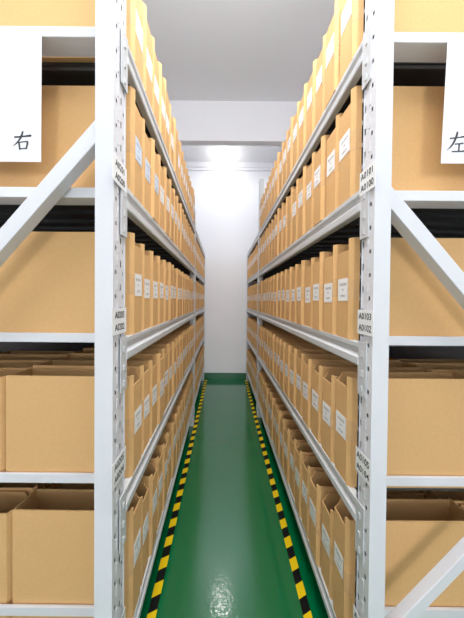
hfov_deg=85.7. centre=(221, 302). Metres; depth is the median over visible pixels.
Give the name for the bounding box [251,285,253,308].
cardboard box
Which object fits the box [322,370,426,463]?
cardboard box
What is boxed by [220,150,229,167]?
ceiling light
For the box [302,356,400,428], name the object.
cardboard box
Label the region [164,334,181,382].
cardboard box
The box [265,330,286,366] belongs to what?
cardboard box
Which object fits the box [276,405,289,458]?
cardboard box
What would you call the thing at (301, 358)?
cardboard box
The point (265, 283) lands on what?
cardboard box
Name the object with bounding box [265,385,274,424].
cardboard box
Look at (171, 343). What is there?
cardboard box
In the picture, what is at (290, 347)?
cardboard box
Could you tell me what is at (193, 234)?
cardboard box
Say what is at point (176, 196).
cardboard box
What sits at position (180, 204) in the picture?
cardboard box
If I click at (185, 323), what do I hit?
cardboard box
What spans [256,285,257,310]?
cardboard box
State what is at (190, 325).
cardboard box
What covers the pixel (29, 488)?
cardboard box
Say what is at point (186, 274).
cardboard box
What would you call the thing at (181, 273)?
cardboard box
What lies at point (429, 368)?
cardboard box
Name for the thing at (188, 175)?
cardboard box
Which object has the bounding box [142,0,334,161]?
ceiling
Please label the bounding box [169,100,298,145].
beam
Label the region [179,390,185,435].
cardboard box
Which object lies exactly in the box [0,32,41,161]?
paper sign
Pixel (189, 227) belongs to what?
cardboard box
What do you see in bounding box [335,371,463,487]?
cardboard box
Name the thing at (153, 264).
cardboard box
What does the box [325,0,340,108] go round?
cardboard box
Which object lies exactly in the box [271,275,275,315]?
cardboard box
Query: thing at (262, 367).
cardboard box
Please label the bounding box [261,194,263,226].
cardboard box
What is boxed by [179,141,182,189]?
cardboard box
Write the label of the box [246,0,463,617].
storage rack
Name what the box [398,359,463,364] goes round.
cardboard box
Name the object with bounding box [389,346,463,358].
shelf
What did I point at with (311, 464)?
cardboard box
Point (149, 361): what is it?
cardboard box
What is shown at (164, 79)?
cardboard box
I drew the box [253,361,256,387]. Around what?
cardboard box
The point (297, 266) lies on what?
cardboard box
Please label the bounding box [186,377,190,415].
cardboard box
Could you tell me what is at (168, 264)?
cardboard box
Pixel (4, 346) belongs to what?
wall
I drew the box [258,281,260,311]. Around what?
cardboard box
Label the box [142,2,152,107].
cardboard box
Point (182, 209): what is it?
cardboard box
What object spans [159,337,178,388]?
cardboard box
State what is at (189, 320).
cardboard box
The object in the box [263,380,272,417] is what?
cardboard box
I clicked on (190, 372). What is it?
cardboard box
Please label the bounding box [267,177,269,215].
cardboard box
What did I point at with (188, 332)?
cardboard box
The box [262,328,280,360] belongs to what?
cardboard box
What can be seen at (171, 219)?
cardboard box
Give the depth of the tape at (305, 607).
1.41 m
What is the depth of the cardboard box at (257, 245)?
2.98 m
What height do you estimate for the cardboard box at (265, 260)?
0.341 m
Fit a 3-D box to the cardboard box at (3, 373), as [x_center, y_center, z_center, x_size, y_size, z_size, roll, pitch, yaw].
[-0.864,0.391,0.844,0.340,0.318,0.102,0,1,0]
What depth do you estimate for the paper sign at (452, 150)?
0.70 m
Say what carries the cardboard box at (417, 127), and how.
on the storage rack at (385, 58)
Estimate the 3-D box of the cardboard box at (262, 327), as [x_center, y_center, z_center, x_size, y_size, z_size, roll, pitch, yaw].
[0.608,0.404,2.606,0.421,0.322,0.109,0,1,0]
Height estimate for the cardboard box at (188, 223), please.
0.318 m
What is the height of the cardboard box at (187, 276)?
0.316 m
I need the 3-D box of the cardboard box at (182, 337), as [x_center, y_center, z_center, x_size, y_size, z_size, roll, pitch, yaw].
[-0.481,0.380,1.847,0.401,0.323,0.109,0,1,0]
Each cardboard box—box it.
[0,0,142,82]
[0,85,141,203]
[0,231,141,334]
[0,351,74,357]
[0,356,60,362]
[0,362,41,370]
[0,370,20,471]
[0,483,51,495]
[0,491,27,617]
[6,368,141,477]
[12,488,140,617]
[33,360,149,454]
[47,480,148,585]
[54,356,156,438]
[71,350,163,424]
[83,346,167,411]
[136,243,149,329]
[141,117,149,213]
[141,462,156,556]
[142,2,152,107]
[145,251,157,326]
[148,138,158,223]
[149,447,161,529]
[150,342,171,403]
[151,35,158,126]
[153,256,163,323]
[156,340,175,395]
[156,435,167,510]
[157,154,163,229]
[158,61,164,142]
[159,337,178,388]
[160,260,167,321]
[161,166,169,235]
[161,425,170,492]
[163,77,168,153]
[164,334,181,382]
[166,262,172,319]
[166,416,175,478]
[168,179,173,241]
[169,103,173,165]
[169,333,184,377]
[170,331,185,373]
[170,408,178,464]
[171,265,175,318]
[172,188,176,245]
[173,118,177,177]
[173,401,181,453]
[174,268,179,317]
[174,330,187,368]
[175,195,179,248]
[175,328,189,365]
[177,131,179,183]
[177,396,183,444]
[178,203,182,252]
[178,270,181,315]
[178,327,191,362]
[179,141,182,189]
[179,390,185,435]
[180,272,184,314]
[180,325,192,359]
[182,151,184,197]
[182,209,184,254]
[182,385,187,426]
[183,274,186,313]
[183,323,195,351]
[184,161,186,202]
[184,214,186,257]
[184,381,188,421]
[186,168,188,208]
[186,219,188,258]
[186,274,188,313]
[186,322,196,350]
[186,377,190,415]
[187,276,189,312]
[187,374,191,407]
[188,175,190,210]
[188,223,189,260]
[189,227,191,263]
[189,278,190,311]
[189,320,198,346]
[189,371,192,404]
[190,181,191,216]
[190,325,193,356]
[191,230,193,264]
[191,279,192,311]
[192,187,193,221]
[192,279,193,310]
[193,189,194,224]
[193,234,194,266]
[194,369,195,397]
[195,243,196,267]
[195,361,197,387]
[195,364,196,393]
[196,356,199,382]
[247,350,252,370]
[249,353,254,375]
[250,355,255,377]
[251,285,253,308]
[251,320,264,343]
[251,357,256,380]
[252,321,266,344]
[252,359,256,384]
[253,321,268,347]
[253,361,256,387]
[254,363,256,391]
[255,245,257,272]
[255,323,270,348]
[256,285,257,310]
[256,324,274,350]
[256,367,263,394]
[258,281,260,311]
[258,326,276,355]
[258,370,265,402]
[259,237,261,269]
[260,198,262,228]
[260,281,263,311]
[260,326,278,357]
[260,373,267,405]
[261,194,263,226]
[261,234,263,267]
[261,377,269,411]
[262,280,265,312]
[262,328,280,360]
[263,188,265,222]
[263,231,265,266]
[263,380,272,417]
[264,228,267,265]
[264,278,267,313]
[264,329,282,361]
[265,182,267,219]
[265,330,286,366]
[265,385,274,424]
[266,278,269,313]
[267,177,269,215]
[267,223,270,263]
[268,332,291,370]
[268,389,277,431]
[269,169,272,211]
[269,219,273,261]
[269,276,272,314]
[270,333,295,374]
[270,394,281,439]
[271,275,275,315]
[272,161,275,206]
[272,214,276,259]
[273,400,284,447]
[274,273,280,316]
[274,336,299,379]
[275,152,280,200]
[275,208,281,256]
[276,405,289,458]
[277,338,305,384]
[278,271,284,317]
[279,142,284,193]
[279,202,285,253]
[280,341,311,391]
[280,413,294,469]
[282,269,289,319]
[283,130,288,185]
[283,196,288,250]
[284,422,300,483]
[285,344,318,398]
[286,267,294,320]
[287,116,294,178]
[287,186,295,247]
[290,347,328,406]
[290,431,306,498]
[291,264,300,322]
[292,178,300,243]
[293,101,300,167]
[295,442,315,517]
[296,260,310,324]
[296,351,336,416]
[298,166,308,238]
[299,83,307,156]
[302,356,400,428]
[302,455,324,538]
[305,257,317,327]
[306,59,317,143]
[306,152,316,231]
[309,471,419,566]
[311,362,421,443]
[312,252,329,330]
[313,135,329,226]
[315,33,326,126]
[321,493,429,600]
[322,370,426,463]
[323,244,348,334]
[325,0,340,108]
[326,113,342,215]
[333,498,463,617]
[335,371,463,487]
[337,237,463,339]
[339,86,463,205]
[340,0,463,80]
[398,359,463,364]
[415,364,463,371]
[420,490,428,496]
[429,490,463,505]
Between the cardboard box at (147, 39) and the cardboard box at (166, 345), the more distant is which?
the cardboard box at (166, 345)
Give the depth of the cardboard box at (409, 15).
0.78 m
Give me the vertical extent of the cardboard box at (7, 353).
0.318 m
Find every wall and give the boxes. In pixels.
[0,342,94,351]
[188,171,270,372]
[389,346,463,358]
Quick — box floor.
[140,379,328,617]
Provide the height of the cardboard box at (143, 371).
0.326 m
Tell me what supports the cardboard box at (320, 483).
on the storage rack at (385, 58)
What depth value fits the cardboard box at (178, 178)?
1.61 m
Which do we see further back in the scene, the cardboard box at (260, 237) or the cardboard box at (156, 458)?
the cardboard box at (260, 237)
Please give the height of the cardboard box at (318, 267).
0.323 m
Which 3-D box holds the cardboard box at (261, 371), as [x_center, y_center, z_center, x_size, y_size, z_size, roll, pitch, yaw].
[0.609,0.906,2.729,0.421,0.332,0.106,0,1,0]
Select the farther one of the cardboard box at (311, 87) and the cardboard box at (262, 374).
the cardboard box at (262, 374)
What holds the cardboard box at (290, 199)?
on the storage rack at (385, 58)
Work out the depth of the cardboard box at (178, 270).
1.72 m
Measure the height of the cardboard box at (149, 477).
0.330 m
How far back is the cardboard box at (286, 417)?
1.66 m
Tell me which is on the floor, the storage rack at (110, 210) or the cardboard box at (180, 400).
the storage rack at (110, 210)
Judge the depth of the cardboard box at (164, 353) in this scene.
1.28 m
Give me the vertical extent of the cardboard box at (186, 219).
0.318 m
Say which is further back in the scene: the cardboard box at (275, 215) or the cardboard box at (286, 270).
the cardboard box at (275, 215)
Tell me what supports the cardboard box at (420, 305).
on the storage rack at (385, 58)
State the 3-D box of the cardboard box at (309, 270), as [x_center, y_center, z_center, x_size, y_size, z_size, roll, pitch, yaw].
[0.617,-0.046,1.187,0.421,0.319,0.109,0,1,0]
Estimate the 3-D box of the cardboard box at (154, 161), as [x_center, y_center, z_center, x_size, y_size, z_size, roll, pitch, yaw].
[-0.488,-0.504,1.050,0.431,0.314,0.103,0,1,0]
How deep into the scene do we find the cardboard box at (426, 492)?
1.03 m
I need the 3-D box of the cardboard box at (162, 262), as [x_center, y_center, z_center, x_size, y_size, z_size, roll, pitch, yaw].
[-0.496,-0.062,1.283,0.431,0.309,0.103,0,1,0]
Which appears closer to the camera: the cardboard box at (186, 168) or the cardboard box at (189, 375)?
the cardboard box at (186, 168)
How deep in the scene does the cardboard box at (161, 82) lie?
1.13 m
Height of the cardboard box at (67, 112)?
0.334 m
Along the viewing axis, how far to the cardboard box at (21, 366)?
1.00 m
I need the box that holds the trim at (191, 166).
[186,162,273,171]
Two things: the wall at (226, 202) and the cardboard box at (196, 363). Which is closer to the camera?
the cardboard box at (196, 363)
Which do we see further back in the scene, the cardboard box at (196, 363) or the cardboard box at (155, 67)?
the cardboard box at (196, 363)
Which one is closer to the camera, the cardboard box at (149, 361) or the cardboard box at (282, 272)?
the cardboard box at (149, 361)
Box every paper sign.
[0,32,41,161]
[441,38,463,163]
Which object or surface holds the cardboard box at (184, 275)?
on the storage rack at (110, 210)
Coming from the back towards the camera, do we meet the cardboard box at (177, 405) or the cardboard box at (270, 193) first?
the cardboard box at (270, 193)
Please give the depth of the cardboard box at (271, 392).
2.12 m
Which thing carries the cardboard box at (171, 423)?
on the storage rack at (110, 210)
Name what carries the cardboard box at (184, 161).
on the storage rack at (110, 210)
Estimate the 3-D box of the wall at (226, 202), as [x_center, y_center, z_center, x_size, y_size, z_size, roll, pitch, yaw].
[0.089,-0.517,4.184,2.630,3.554,0.100,0,1,0]
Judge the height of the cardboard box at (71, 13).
0.308 m
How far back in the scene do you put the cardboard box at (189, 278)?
2.25 m
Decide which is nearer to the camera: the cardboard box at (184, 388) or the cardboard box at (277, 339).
the cardboard box at (277, 339)
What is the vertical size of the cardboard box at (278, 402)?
0.328 m
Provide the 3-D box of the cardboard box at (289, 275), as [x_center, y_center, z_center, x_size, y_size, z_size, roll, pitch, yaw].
[0.614,-0.052,1.540,0.421,0.323,0.106,0,1,0]
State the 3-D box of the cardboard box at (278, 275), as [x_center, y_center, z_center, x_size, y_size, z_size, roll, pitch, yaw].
[0.612,-0.057,1.894,0.421,0.323,0.109,0,1,0]
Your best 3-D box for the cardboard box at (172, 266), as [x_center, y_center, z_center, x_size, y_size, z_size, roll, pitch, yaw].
[-0.498,-0.068,1.506,0.431,0.316,0.106,0,1,0]
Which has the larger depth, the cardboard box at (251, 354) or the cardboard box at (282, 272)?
the cardboard box at (251, 354)
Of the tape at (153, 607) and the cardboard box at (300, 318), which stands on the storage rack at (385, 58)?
the cardboard box at (300, 318)
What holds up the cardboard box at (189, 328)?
on the storage rack at (110, 210)
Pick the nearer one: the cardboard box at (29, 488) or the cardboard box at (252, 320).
the cardboard box at (29, 488)
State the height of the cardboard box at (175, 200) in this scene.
0.314 m
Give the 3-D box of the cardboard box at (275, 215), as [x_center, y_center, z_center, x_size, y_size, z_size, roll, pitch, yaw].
[0.620,-0.520,2.003,0.421,0.341,0.109,0,1,0]
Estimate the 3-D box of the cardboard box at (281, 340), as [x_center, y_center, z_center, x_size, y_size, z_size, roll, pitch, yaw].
[0.611,0.414,1.788,0.421,0.322,0.103,0,1,0]
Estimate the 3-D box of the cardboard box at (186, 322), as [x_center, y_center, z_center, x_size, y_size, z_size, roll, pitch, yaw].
[-0.482,0.368,2.830,0.400,0.323,0.108,0,1,0]
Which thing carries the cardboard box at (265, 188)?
on the storage rack at (385, 58)
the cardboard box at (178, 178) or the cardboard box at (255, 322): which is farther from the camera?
the cardboard box at (255, 322)
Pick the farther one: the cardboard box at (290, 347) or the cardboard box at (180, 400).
the cardboard box at (180, 400)
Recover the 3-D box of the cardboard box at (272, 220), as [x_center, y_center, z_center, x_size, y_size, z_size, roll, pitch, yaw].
[0.620,-0.521,2.122,0.421,0.341,0.106,0,1,0]
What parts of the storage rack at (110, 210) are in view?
rail, rail, rail, rail, rail, shelf panel, post, shelf panel, number plate, number plate, number plate, shelf panel, post, post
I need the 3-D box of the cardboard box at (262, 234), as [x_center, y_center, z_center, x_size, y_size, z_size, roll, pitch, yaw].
[0.618,-0.527,2.596,0.421,0.341,0.109,0,1,0]
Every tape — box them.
[147,379,206,617]
[244,379,312,617]
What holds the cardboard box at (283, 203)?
on the storage rack at (385, 58)
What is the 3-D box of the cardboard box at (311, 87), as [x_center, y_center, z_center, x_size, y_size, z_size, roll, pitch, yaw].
[0.624,-0.938,1.183,0.421,0.326,0.109,0,1,0]
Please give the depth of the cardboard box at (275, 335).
1.97 m
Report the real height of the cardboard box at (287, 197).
0.337 m
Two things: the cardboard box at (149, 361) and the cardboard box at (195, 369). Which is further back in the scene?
the cardboard box at (195, 369)
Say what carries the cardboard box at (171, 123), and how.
on the storage rack at (110, 210)
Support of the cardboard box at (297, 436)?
on the storage rack at (385, 58)
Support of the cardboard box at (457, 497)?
on the storage rack at (385, 58)
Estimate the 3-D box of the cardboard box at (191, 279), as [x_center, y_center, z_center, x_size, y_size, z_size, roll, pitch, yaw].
[-0.495,-0.075,2.402,0.431,0.309,0.103,0,1,0]
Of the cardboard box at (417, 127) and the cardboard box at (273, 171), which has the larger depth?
the cardboard box at (273, 171)
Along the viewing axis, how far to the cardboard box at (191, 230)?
2.35 m
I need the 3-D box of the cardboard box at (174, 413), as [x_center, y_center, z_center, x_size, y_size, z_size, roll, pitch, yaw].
[-0.475,0.861,1.629,0.381,0.330,0.109,0,1,0]
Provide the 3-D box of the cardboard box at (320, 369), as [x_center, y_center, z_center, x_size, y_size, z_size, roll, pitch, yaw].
[0.612,0.423,1.082,0.421,0.322,0.109,0,1,0]
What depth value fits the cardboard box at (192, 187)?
2.35 m
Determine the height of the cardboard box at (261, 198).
0.319 m
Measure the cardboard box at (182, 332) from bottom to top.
0.326 m
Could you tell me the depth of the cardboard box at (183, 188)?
1.82 m
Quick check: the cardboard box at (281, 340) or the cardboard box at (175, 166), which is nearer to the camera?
the cardboard box at (175, 166)
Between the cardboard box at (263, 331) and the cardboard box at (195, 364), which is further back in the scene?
the cardboard box at (195, 364)
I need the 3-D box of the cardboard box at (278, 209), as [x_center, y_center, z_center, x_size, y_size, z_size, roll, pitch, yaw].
[0.616,-0.520,1.882,0.421,0.344,0.109,0,1,0]
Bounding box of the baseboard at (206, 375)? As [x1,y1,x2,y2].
[204,373,245,378]
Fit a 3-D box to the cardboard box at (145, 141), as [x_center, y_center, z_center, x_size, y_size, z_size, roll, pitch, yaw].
[-0.494,-0.505,0.941,0.431,0.318,0.103,0,1,0]
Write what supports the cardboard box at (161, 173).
on the storage rack at (110, 210)
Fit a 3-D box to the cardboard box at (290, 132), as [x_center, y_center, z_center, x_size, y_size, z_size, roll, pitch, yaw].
[0.619,-0.942,1.534,0.421,0.326,0.103,0,1,0]
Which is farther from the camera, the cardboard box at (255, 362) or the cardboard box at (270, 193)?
the cardboard box at (255, 362)
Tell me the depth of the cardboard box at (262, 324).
2.94 m
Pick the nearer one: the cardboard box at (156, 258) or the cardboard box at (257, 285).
the cardboard box at (156, 258)
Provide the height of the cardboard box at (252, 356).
0.327 m
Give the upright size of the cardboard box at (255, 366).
0.327 m
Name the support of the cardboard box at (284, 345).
on the storage rack at (385, 58)
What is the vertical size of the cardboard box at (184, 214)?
0.318 m
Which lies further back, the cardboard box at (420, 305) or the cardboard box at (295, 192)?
the cardboard box at (295, 192)
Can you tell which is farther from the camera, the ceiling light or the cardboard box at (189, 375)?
the ceiling light
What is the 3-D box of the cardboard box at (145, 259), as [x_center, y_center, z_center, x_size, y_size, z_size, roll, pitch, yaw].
[-0.498,-0.060,0.951,0.431,0.313,0.103,0,1,0]
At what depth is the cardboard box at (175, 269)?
1.58 m
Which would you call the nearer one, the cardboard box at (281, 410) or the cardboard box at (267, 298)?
the cardboard box at (281, 410)
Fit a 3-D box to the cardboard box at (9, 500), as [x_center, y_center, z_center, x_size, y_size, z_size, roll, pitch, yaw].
[-0.850,0.851,0.851,0.340,0.362,0.105,0,1,0]
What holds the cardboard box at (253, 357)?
on the storage rack at (385, 58)
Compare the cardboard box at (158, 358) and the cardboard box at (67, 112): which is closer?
the cardboard box at (67, 112)
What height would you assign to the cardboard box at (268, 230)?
0.344 m
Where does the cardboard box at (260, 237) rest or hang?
on the storage rack at (385, 58)
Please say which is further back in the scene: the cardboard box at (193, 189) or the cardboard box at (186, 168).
the cardboard box at (193, 189)
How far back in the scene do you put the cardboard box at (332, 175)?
0.93 m
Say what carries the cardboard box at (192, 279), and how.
on the storage rack at (110, 210)
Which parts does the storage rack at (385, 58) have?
post, post, shelf panel, shelf panel, number plate, number plate, shelf panel, number plate, number plate, post, shelf panel, shelf panel, rail, rail, rail, rail, rail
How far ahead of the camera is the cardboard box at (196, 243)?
2.73 m
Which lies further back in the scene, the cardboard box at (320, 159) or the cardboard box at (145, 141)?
the cardboard box at (320, 159)
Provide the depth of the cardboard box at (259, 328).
2.68 m
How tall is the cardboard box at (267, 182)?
0.323 m
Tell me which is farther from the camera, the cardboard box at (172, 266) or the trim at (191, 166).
the trim at (191, 166)
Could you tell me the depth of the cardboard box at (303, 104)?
1.27 m
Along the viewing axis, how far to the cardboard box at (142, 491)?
0.98 m
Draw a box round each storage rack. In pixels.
[0,0,204,617]
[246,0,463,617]
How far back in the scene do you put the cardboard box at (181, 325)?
2.44 m
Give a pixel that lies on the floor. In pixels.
(228, 558)
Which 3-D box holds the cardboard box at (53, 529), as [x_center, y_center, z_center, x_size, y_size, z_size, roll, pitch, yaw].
[-0.478,0.848,0.848,0.381,0.375,0.103,0,1,0]
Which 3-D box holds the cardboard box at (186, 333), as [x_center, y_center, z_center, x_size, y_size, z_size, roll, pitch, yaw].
[-0.486,0.379,2.073,0.401,0.319,0.106,0,1,0]
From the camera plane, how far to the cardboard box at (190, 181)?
2.28 m
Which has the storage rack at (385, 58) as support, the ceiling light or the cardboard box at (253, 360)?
the cardboard box at (253, 360)
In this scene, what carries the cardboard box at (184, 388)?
on the storage rack at (110, 210)
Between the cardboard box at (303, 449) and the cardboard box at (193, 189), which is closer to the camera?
the cardboard box at (303, 449)
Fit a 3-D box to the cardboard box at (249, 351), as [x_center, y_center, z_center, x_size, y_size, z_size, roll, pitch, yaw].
[0.604,0.895,3.873,0.420,0.327,0.108,0,1,0]
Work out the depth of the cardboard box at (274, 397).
1.99 m
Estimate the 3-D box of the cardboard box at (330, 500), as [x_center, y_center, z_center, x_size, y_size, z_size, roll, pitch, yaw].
[0.609,0.929,0.965,0.421,0.328,0.106,0,1,0]
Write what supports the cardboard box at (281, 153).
on the storage rack at (385, 58)
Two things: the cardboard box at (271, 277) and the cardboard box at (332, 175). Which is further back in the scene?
the cardboard box at (271, 277)
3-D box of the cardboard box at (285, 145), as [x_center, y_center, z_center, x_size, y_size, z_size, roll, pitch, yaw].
[0.623,-0.942,1.652,0.421,0.323,0.109,0,1,0]
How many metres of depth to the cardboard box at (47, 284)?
0.79 m
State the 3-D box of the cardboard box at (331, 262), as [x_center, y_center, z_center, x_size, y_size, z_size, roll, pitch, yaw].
[0.614,-0.047,0.954,0.421,0.326,0.106,0,1,0]
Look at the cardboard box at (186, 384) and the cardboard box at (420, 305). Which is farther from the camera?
the cardboard box at (186, 384)
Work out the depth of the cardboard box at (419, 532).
0.80 m
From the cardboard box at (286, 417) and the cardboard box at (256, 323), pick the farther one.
the cardboard box at (256, 323)
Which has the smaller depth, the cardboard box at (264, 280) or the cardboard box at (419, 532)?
the cardboard box at (419, 532)
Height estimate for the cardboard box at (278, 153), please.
0.326 m
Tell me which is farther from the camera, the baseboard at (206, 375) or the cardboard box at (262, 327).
the baseboard at (206, 375)
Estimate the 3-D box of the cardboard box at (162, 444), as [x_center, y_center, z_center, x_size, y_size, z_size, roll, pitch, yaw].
[-0.477,0.865,1.288,0.381,0.330,0.106,0,1,0]
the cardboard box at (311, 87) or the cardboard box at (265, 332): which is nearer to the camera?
the cardboard box at (311, 87)
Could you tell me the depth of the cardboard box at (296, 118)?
1.40 m
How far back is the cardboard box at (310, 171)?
1.16 m
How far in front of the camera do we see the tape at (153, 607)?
1.41 m
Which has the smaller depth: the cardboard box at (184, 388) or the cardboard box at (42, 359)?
the cardboard box at (42, 359)
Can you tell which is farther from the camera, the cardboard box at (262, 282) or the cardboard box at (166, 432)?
the cardboard box at (262, 282)
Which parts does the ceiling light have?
bulb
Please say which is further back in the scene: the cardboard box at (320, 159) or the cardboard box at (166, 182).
the cardboard box at (166, 182)
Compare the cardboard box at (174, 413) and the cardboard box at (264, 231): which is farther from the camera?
the cardboard box at (264, 231)
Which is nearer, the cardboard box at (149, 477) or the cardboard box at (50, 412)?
the cardboard box at (50, 412)
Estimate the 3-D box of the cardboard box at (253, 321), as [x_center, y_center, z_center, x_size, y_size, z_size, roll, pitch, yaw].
[0.608,0.398,3.282,0.420,0.318,0.105,0,1,0]
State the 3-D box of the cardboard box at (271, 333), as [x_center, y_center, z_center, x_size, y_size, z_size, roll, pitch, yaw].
[0.609,0.410,2.138,0.421,0.322,0.103,0,1,0]
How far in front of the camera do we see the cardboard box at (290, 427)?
1.54 m
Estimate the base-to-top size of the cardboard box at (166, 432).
0.330 m
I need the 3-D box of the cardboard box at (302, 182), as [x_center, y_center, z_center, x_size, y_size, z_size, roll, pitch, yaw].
[0.616,-0.511,1.299,0.421,0.341,0.109,0,1,0]
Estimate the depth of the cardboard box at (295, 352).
1.41 m
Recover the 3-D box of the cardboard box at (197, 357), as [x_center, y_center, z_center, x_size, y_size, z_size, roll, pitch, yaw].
[-0.479,0.844,3.191,0.380,0.327,0.102,0,1,0]
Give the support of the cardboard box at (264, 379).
on the storage rack at (385, 58)
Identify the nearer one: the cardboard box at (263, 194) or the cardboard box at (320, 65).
the cardboard box at (320, 65)

